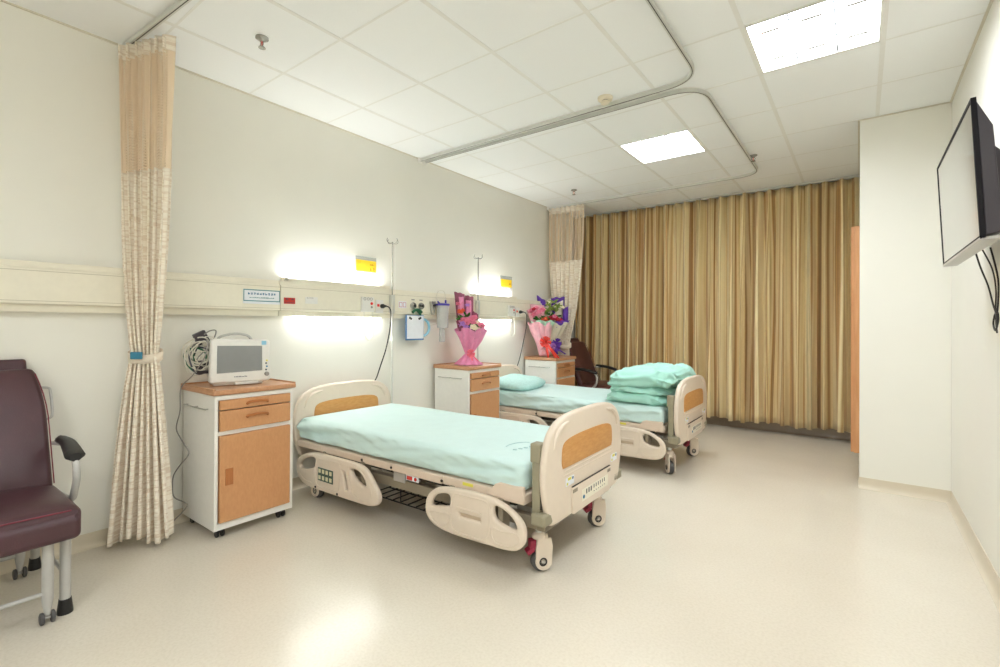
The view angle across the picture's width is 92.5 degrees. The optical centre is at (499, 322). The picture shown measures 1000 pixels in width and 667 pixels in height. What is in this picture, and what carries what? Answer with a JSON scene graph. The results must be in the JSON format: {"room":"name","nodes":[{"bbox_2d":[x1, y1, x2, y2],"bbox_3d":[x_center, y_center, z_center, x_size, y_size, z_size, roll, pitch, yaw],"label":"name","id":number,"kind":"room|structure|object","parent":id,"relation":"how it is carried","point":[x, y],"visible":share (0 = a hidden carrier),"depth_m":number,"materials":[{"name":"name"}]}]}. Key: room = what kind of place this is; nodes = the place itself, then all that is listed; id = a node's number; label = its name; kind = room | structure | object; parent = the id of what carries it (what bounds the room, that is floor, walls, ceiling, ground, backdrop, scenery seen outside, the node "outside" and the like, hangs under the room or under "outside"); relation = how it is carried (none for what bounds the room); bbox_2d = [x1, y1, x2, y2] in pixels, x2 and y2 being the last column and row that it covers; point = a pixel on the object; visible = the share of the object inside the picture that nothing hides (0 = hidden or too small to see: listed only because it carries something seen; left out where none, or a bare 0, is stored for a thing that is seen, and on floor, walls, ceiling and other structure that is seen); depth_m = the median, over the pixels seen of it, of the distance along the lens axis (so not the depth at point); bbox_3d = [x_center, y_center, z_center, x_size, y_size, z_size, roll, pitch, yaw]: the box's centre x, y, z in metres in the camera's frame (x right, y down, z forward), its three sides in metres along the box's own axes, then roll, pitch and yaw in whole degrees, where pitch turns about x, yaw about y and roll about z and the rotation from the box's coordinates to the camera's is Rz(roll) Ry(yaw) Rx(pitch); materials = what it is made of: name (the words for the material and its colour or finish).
{"room":"hospital room","nodes":[
{"label":"hospital room","id":0,"kind":"room"},
{"bbox_2d":[0,1,574,534],"bbox_3d":[-1.539,-0.316,3.664,0.150,3.100,9.100,0,0,37],"label":"wall","id":1,"kind":"structure","parent":0,"point":[260,189],"depth_m":3.18,"materials":[{"name":"paint"}]},
{"bbox_2d":[0,259,279,315],"bbox_3d":[-2.689,-0.185,1.945,0.081,0.252,3.670,0,0,37],"label":"wall rail","id":2,"kind":"object","parent":1,"relation":"attached to","point":[25,286],"visible":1,"depth_m":2.59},
{"bbox_2d":[243,289,279,304],"bbox_3d":[-1.630,-0.177,3.281,0.004,0.097,0.254,0,0,37],"label":"sign","id":3,"kind":"object","parent":2,"relation":"attached to","point":[252,296],"visible":1,"depth_m":3.28,"materials":[{"name":"paper"}]},
{"bbox_2d":[0,467,372,574],"bbox_3d":[-1.473,1.194,3.604,0.032,0.080,8.800,0,0,37],"label":"baseboard","id":4,"kind":"structure","parent":1,"relation":"attached to","point":[95,539],"depth_m":2.60,"materials":[{"name":"plastic"}]},
{"bbox_2d":[278,277,393,319],"bbox_3d":[-1.274,-0.176,3.824,0.081,0.293,1.026,0,0,37],"label":"wall rail","id":5,"kind":"object","parent":1,"relation":"attached to","point":[336,300],"visible":0.92,"depth_m":3.71,"materials":[{"name":"white"}]},
{"bbox_2d":[284,297,294,303],"bbox_3d":[-1.511,-0.157,3.440,0.003,0.044,0.084,0,0,37],"label":"label","id":6,"kind":"object","parent":5,"relation":"attached to","point":[286,300],"visible":1,"depth_m":3.44,"materials":[{"name":"red plastic"}]},
{"bbox_2d":[305,297,317,303],"bbox_3d":[-1.408,-0.166,3.577,0.003,0.050,0.100,0,0,37],"label":"nameplate","id":7,"kind":"object","parent":5,"relation":"attached to","point":[308,300],"visible":1,"depth_m":3.58,"materials":[{"name":"white plastic"}]},
{"bbox_2d":[293,316,379,319],"bbox_3d":[-1.283,-0.036,3.836,0.037,0.014,0.776,0,0,37],"label":"lamp","id":8,"kind":"object","parent":5,"relation":"attached to","point":[304,317],"depth_m":3.80,"materials":[{"name":"white plastic"}]},
{"bbox_2d":[361,297,373,340],"bbox_3d":[-1.098,-0.031,3.969,0.027,0.364,0.124,0,0,37],"label":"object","id":9,"kind":"object","parent":5,"relation":"attached to","point":[367,303],"visible":1,"depth_m":3.96,"materials":[{"name":"white plastic"}]},
{"bbox_2d":[375,300,382,312],"bbox_3d":[-1.023,-0.137,4.073,0.020,0.110,0.075,0,0,37],"label":"socket","id":10,"kind":"object","parent":5,"relation":"attached to","point":[378,309],"visible":0.98,"depth_m":4.06,"materials":[{"name":"white plastic"}]},
{"bbox_2d":[375,304,391,379],"bbox_3d":[-1.016,0.400,4.064,0.184,1.119,0.056,0,0,-3],"label":"power cord","id":11,"kind":"object","parent":10,"relation":"attached to","point":[381,305],"visible":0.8,"depth_m":4.06,"materials":[{"name":"black plastic"}]},
{"bbox_2d":[387,238,397,402],"bbox_3d":[-0.938,0.044,4.163,0.092,1.549,0.092,0,0,-8],"label":"pole","id":12,"kind":"object","parent":5,"relation":"attached to","point":[391,297],"visible":0.96,"depth_m":4.16,"materials":[{"name":"metal"}]},
{"bbox_2d":[356,259,375,272],"bbox_3d":[-1.136,-0.493,4.064,0.009,0.130,0.210,0,0,37],"label":"card","id":13,"kind":"object","parent":1,"relation":"attached to","point":[361,265],"visible":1,"depth_m":4.05,"materials":[{"name":"yellow paper"}]},
{"bbox_2d":[393,290,473,318],"bbox_3d":[-0.616,-0.164,4.661,0.126,0.252,1.096,0,0,37],"label":"wall rail","id":14,"kind":"object","parent":1,"relation":"attached to","point":[400,295],"depth_m":4.51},
{"bbox_2d":[399,301,405,307],"bbox_3d":[-0.872,-0.161,4.288,0.003,0.060,0.090,0,0,37],"label":"label","id":15,"kind":"object","parent":14,"relation":"attached to","point":[402,304],"visible":1,"depth_m":4.29,"materials":[{"name":"paper"}]},
{"bbox_2d":[410,299,415,308],"bbox_3d":[-0.785,-0.169,4.379,0.032,0.092,0.064,0,0,37],"label":"outlet","id":16,"kind":"object","parent":14,"relation":"attached to","point":[412,305],"visible":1,"depth_m":4.37,"materials":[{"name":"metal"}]},
{"bbox_2d":[412,308,422,314],"bbox_3d":[-0.760,-0.100,4.402,0.034,0.065,0.125,0,0,37],"label":"connector","id":17,"kind":"object","parent":16,"relation":"attached to","point":[419,311],"visible":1,"depth_m":4.40,"materials":[{"name":"green plastic"}]},
{"bbox_2d":[405,315,423,339],"bbox_3d":[-0.777,0.045,4.397,0.018,0.230,0.224,0,0,37],"label":"box","id":18,"kind":"object","parent":14,"relation":"hanging from","point":[414,324],"visible":1,"depth_m":4.39,"materials":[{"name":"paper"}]},
{"bbox_2d":[418,300,423,309],"bbox_3d":[-0.727,-0.168,4.453,0.038,0.092,0.076,0,0,37],"label":"outlet","id":19,"kind":"object","parent":14,"relation":"attached to","point":[421,305],"visible":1,"depth_m":4.45,"materials":[{"name":"metal"}]},
{"bbox_2d":[424,318,433,336],"bbox_3d":[-0.651,0.046,4.585,0.026,0.179,0.258,0,0,37],"label":"tubing","id":20,"kind":"object","parent":14,"relation":"hanging from","point":[425,320],"visible":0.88,"depth_m":4.53,"materials":[{"name":"teal plastic"}]},
{"bbox_2d":[435,290,449,341],"bbox_3d":[-0.554,-0.063,4.608,0.139,0.499,0.148,0,0,-16],"label":"bottle","id":21,"kind":"object","parent":14,"relation":"hanging from","point":[442,308],"visible":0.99,"depth_m":4.56,"materials":[{"name":"plastic"}]},
{"bbox_2d":[470,293,520,320],"bbox_3d":[-0.038,-0.164,5.465,0.081,0.293,0.876,0,0,37],"label":"wall rail","id":22,"kind":"object","parent":1,"relation":"attached to","point":[492,307],"visible":0.83,"depth_m":5.40,"materials":[{"name":"white plastic"}]},
{"bbox_2d":[474,254,482,359],"bbox_3d":[-0.236,0.051,5.097,0.092,1.549,0.092,0,0,-8],"label":"pole","id":23,"kind":"object","parent":22,"relation":"attached to","point":[477,303],"visible":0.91,"depth_m":5.09,"materials":[{"name":"metal"}]},
{"bbox_2d":[480,320,510,320],"bbox_3d":[-0.065,-0.024,5.453,0.037,0.014,0.606,0,0,37],"label":"lamp","id":24,"kind":"object","parent":22,"relation":"attached to","point":[480,320],"depth_m":5.43,"materials":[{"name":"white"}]},
{"bbox_2d":[508,305,514,336],"bbox_3d":[0.135,-0.018,5.607,0.027,0.364,0.124,0,0,37],"label":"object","id":25,"kind":"object","parent":22,"relation":"attached to","point":[511,309],"visible":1,"depth_m":5.59,"materials":[{"name":"white plastic"}]},
{"bbox_2d":[515,307,519,316],"bbox_3d":[0.210,-0.125,5.711,0.020,0.110,0.075,0,0,37],"label":"socket","id":26,"kind":"object","parent":22,"relation":"attached to","point":[517,314],"visible":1,"depth_m":5.70,"materials":[{"name":"white plastic"}]},
{"bbox_2d":[517,310,526,365],"bbox_3d":[0.223,0.413,5.712,0.204,1.119,0.054,0,0,-10],"label":"power cord","id":27,"kind":"object","parent":26,"relation":"attached to","point":[520,311],"visible":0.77,"depth_m":5.71,"materials":[{"name":"black plastic"}]},
{"bbox_2d":[0,0,993,218],"bbox_3d":[0.072,-1.561,2.461,3.867,0.007,8.800,0,0,37],"label":"trim","id":28,"kind":"structure","parent":1,"relation":"attached to","point":[4,1],"depth_m":3.20,"materials":[{"name":"white paint"}]},
{"bbox_2d":[501,279,511,288],"bbox_3d":[0.073,-0.451,5.669,0.009,0.200,0.230,0,0,37],"label":"card","id":29,"kind":"object","parent":1,"relation":"attached to","point":[504,283],"visible":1,"depth_m":5.67,"materials":[{"name":"yellow paper"}]},
{"bbox_2d":[519,300,541,320],"bbox_3d":[0.629,-0.151,6.352,0.081,0.252,1.336,0,0,37],"label":"wall rail","id":30,"kind":"object","parent":1,"relation":"attached to","point":[525,304],"visible":0.32,"depth_m":5.88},
{"bbox_2d":[5,0,989,217],"bbox_3d":[0.072,-1.663,2.462,3.867,0.201,8.800,0,0,37],"label":"ceiling","id":31,"kind":"structure","parent":0,"point":[417,78],"depth_m":3.00,"materials":[{"name":"tile"}]},
{"bbox_2d":[255,34,268,49],"bbox_3d":[-1.311,-1.540,2.639,0.068,0.058,0.068,0,0,37],"label":"sprinkler","id":32,"kind":"object","parent":31,"relation":"attached to","point":[263,39],"visible":1,"depth_m":2.63,"materials":[{"name":"metal"}]},
{"bbox_2d":[118,0,693,162],"bbox_3d":[-0.438,-1.543,2.870,2.561,0.042,2.334,0,0,37],"label":"track","id":33,"kind":"object","parent":31,"relation":"attached to","point":[178,4],"visible":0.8,"depth_m":3.10,"materials":[{"name":"metal"}]},
{"bbox_2d":[106,34,175,547],"bbox_3d":[-1.943,-0.177,2.639,0.382,2.760,0.182,0,0,4],"label":"curtain","id":34,"kind":"object","parent":33,"relation":"hanging from","point":[141,501],"visible":1,"depth_m":2.62,"materials":[{"name":"beige fabric"}]},
{"bbox_2d":[422,87,757,210],"bbox_3d":[0.968,-1.529,4.743,2.538,0.042,2.319,0,0,37],"label":"track","id":35,"kind":"object","parent":31,"relation":"attached to","point":[701,91],"visible":0.92,"depth_m":3.88,"materials":[{"name":"metal"}]},
{"bbox_2d":[549,204,583,355],"bbox_3d":[0.846,-0.167,6.226,0.514,2.725,0.101,0,0,36],"label":"curtain","id":36,"kind":"object","parent":35,"relation":"hanging from","point":[565,276],"visible":0.61,"depth_m":6.21,"materials":[{"name":"beige fabric"}]},
{"bbox_2d":[598,94,612,105],"bbox_3d":[0.728,-1.534,3.313,0.104,0.046,0.104,0,0,37],"label":"smoke detector","id":37,"kind":"object","parent":31,"relation":"attached to","point":[605,99],"visible":1,"depth_m":3.29,"materials":[{"name":"beige plastic"}]},
{"bbox_2d":[574,198,699,385],"bbox_3d":[1.779,-0.190,6.426,1.751,2.695,0.222,0,0,39],"label":"drape","id":38,"kind":"object","parent":31,"relation":"hanging from","point":[637,302],"visible":0.75,"depth_m":6.35,"materials":[{"name":"beige fabric"}]},
{"bbox_2d":[620,130,705,163],"bbox_3d":[1.453,-1.591,4.258,0.584,0.087,0.580,0,0,37],"label":"ceiling light","id":39,"kind":"object","parent":31,"relation":"attached to","point":[681,143],"visible":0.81,"depth_m":4.35,"materials":[{"name":"white plastic"}]},
{"bbox_2d":[629,131,698,155],"bbox_3d":[1.453,-1.618,4.258,0.572,0.001,0.568,0,0,37],"label":"diffuser","id":40,"kind":"object","parent":39,"relation":"attached to","point":[686,141],"depth_m":4.34,"materials":[{"name":"white plastic"}]},
{"bbox_2d":[750,154,756,161],"bbox_3d":[2.338,-1.516,4.422,0.068,0.058,0.068,0,0,37],"label":"sprinkler","id":41,"kind":"object","parent":31,"relation":"attached to","point":[753,156],"visible":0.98,"depth_m":4.41,"materials":[{"name":"metal"}]},
{"bbox_2d":[697,175,859,432],"bbox_3d":[3.087,-0.188,5.429,1.606,2.695,0.228,0,0,37],"label":"drape","id":42,"kind":"object","parent":31,"relation":"hanging from","point":[774,279],"visible":0.96,"depth_m":5.36,"materials":[{"name":"beige fabric"}]},
{"bbox_2d":[744,0,883,73],"bbox_3d":[1.693,-1.597,2.582,0.584,0.087,0.580,0,0,37],"label":"ceiling light","id":43,"kind":"object","parent":31,"relation":"attached to","point":[823,28],"visible":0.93,"depth_m":2.65,"materials":[{"name":"white plastic"}]},
{"bbox_2d":[0,424,999,666],"bbox_3d":[0.058,1.296,2.450,4.167,0.120,9.100,0,0,37],"label":"floor","id":44,"kind":"structure","parent":0,"point":[760,548],"depth_m":2.25,"materials":[{"name":"plastic"}]},
{"bbox_2d":[0,359,85,625],"bbox_3d":[-2.212,0.701,2.000,0.770,1.045,0.671,0,0,37],"label":"chair","id":45,"kind":"object","parent":44,"relation":"on","point":[35,514],"visible":1,"depth_m":2.12,"materials":[{"name":"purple leather"}]},
{"bbox_2d":[181,378,295,537],"bbox_3d":[-1.628,0.802,2.988,0.483,0.856,0.499,0,0,37],"label":"base cabinet","id":46,"kind":"object","parent":44,"relation":"on","point":[237,469],"visible":0.95,"depth_m":2.83,"materials":[{"name":"white laminate"}]},
{"bbox_2d":[207,333,269,385],"bbox_3d":[-1.630,0.220,2.983,0.335,0.318,0.202,0,0,-40],"label":"patient monitor","id":47,"kind":"object","parent":46,"relation":"on","point":[231,361],"visible":1,"depth_m":2.91,"materials":[{"name":"white plastic"}]},
{"bbox_2d":[172,339,207,520],"bbox_3d":[-1.829,0.662,2.818,0.341,1.133,0.143,0,0,11],"label":"lead","id":48,"kind":"object","parent":47,"relation":"attached to","point":[206,339],"visible":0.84,"depth_m":2.82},
{"bbox_2d":[181,329,216,375],"bbox_3d":[-1.811,0.182,2.898,0.223,0.283,0.102,0,0,-19],"label":"cable bundle","id":49,"kind":"object","parent":47,"relation":"hanging from","point":[200,337],"visible":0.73,"depth_m":2.88,"materials":[{"name":"black plastic"}]},
{"bbox_2d":[293,380,620,570],"bbox_3d":[-0.377,0.848,3.228,2.133,0.780,1.003,0,0,36],"label":"hospital bed","id":50,"kind":"object","parent":44,"relation":"on","point":[482,466],"visible":1,"depth_m":2.76,"materials":[{"name":"beige plastic"}]},
{"bbox_2d":[433,362,501,417],"bbox_3d":[-0.314,0.825,4.732,0.483,0.837,0.512,0,0,37],"label":"base cabinet","id":51,"kind":"object","parent":44,"relation":"on","point":[464,389],"visible":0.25,"depth_m":4.57,"materials":[{"name":"white laminate"}]},
{"bbox_2d":[454,292,486,364],"bbox_3d":[-0.293,0.051,4.734,0.330,0.719,0.323,0,0,0],"label":"flower bouquet","id":52,"kind":"object","parent":51,"relation":"on","point":[470,330],"visible":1,"depth_m":4.68,"materials":[{"name":"pink paper"}]},
{"bbox_2d":[524,355,575,385],"bbox_3d":[0.636,0.837,5.995,0.483,0.832,0.512,0,0,37],"label":"base cabinet","id":53,"kind":"object","parent":44,"relation":"on","point":[561,370],"visible":0.3,"depth_m":5.82,"materials":[{"name":"white laminate"}]},
{"bbox_2d":[527,304,558,357],"bbox_3d":[0.528,0.103,5.876,0.407,0.669,0.318,0,0,0],"label":"flower bouquet","id":54,"kind":"object","parent":53,"relation":"on","point":[540,330],"visible":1,"depth_m":5.78,"materials":[{"name":"pink paper"}]},
{"bbox_2d":[537,295,569,354],"bbox_3d":[0.698,0.028,6.132,0.373,0.763,0.325,0,0,-22],"label":"flower bouquet","id":55,"kind":"object","parent":53,"relation":"on","point":[556,310],"visible":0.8,"depth_m":6.10,"materials":[{"name":"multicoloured plant"}]},
{"bbox_2d":[564,338,616,388],"bbox_3d":[1.232,0.735,6.292,0.770,1.045,0.671,0,0,37],"label":"chair","id":56,"kind":"object","parent":44,"relation":"on","point":[586,375],"visible":0.47,"depth_m":6.28,"materials":[{"name":"brown leather"}]},
{"bbox_2d":[499,364,706,473],"bbox_3d":[0.844,0.860,4.816,2.133,0.780,1.003,0,0,36],"label":"hospital bed","id":57,"kind":"object","parent":44,"relation":"on","point":[670,426],"visible":0.65,"depth_m":4.15,"materials":[{"name":"beige plastic"}]},
{"bbox_2d":[500,374,545,390],"bbox_3d":[0.207,0.641,5.162,0.436,0.156,0.663,0,0,27],"label":"pillow","id":58,"kind":"object","parent":57,"relation":"on","point":[514,382],"visible":0.83,"depth_m":4.94,"materials":[{"name":"fabric"}]},
{"bbox_2d":[607,362,695,405],"bbox_3d":[1.403,0.552,4.400,0.649,0.375,0.876,0,0,36],"label":"quilt","id":59,"kind":"object","parent":57,"relation":"on","point":[650,384],"visible":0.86,"depth_m":4.09,"materials":[{"name":"teal fabric"}]},
{"bbox_2d":[859,103,951,490],"bbox_3d":[3.500,-0.150,4.232,0.515,2.820,1.830,0,0,37],"label":"wall column","id":60,"kind":"structure","parent":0,"point":[905,330],"depth_m":3.50,"materials":[{"name":"paint"}]},
{"bbox_2d":[851,226,859,452],"bbox_3d":[2.875,0.130,3.875,0.054,1.750,0.448,0,0,37],"label":"wall panel","id":61,"kind":"object","parent":60,"relation":"attached to","point":[855,231],"visible":0.94,"depth_m":3.69,"materials":[{"name":"brown wood"}]},
{"bbox_2d":[859,477,950,502],"bbox_3d":[2.933,1.214,3.484,0.519,0.080,0.032,0,0,37],"label":"baseboard","id":62,"kind":"structure","parent":60,"relation":"attached to","point":[927,493],"depth_m":3.48,"materials":[{"name":"plastic"}]},
{"bbox_2d":[951,0,999,577],"bbox_3d":[1.670,-0.311,1.248,0.150,3.100,9.100,0,0,37],"label":"wall","id":63,"kind":"structure","parent":0,"point":[975,451],"depth_m":2.53,"materials":[{"name":"paint"}]},
{"bbox_2d":[946,491,999,612],"bbox_3d":[1.040,1.193,0.566,0.032,0.080,6.970,0,0,37],"label":"baseboard","id":64,"kind":"structure","parent":63,"relation":"attached to","point":[985,567],"depth_m":2.54,"materials":[{"name":"plastic"}]},
{"bbox_3d":[2.101,-0.551,2.015,0.085,0.260,0.260,0,0,37],"label":"bracket","id":65,"kind":"object","parent":63,"relation":"attached to","visible":0},
{"bbox_2d":[937,97,999,266],"bbox_3d":[2.026,-0.548,2.071,0.115,0.516,0.960,0,0,37],"label":"television","id":66,"kind":"object","parent":65,"relation":"attached to","point":[968,170],"visible":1,"depth_m":1.82,"materials":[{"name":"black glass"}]},
{"bbox_2d":[975,247,999,332],"bbox_3d":[2.142,-0.140,2.112,0.072,0.372,0.137,0,0,37],"label":"cable","id":67,"kind":"object","parent":66,"relation":"hanging from","point":[996,318],"visible":0.96,"depth_m":2.09,"materials":[{"name":"black plastic"}]},
{"bbox_3d":[2.758,-0.287,6.031,3.867,3.100,0.150,0,0,37],"label":"wall","id":68,"kind":"structure","parent":0,"visible":0},
{"bbox_2d":[706,416,850,440],"bbox_3d":[2.472,1.202,6.084,3.352,0.120,0.032,0,0,37],"label":"baseboard","id":69,"kind":"structure","parent":68,"relation":"attached to","point":[773,427],"depth_m":5.51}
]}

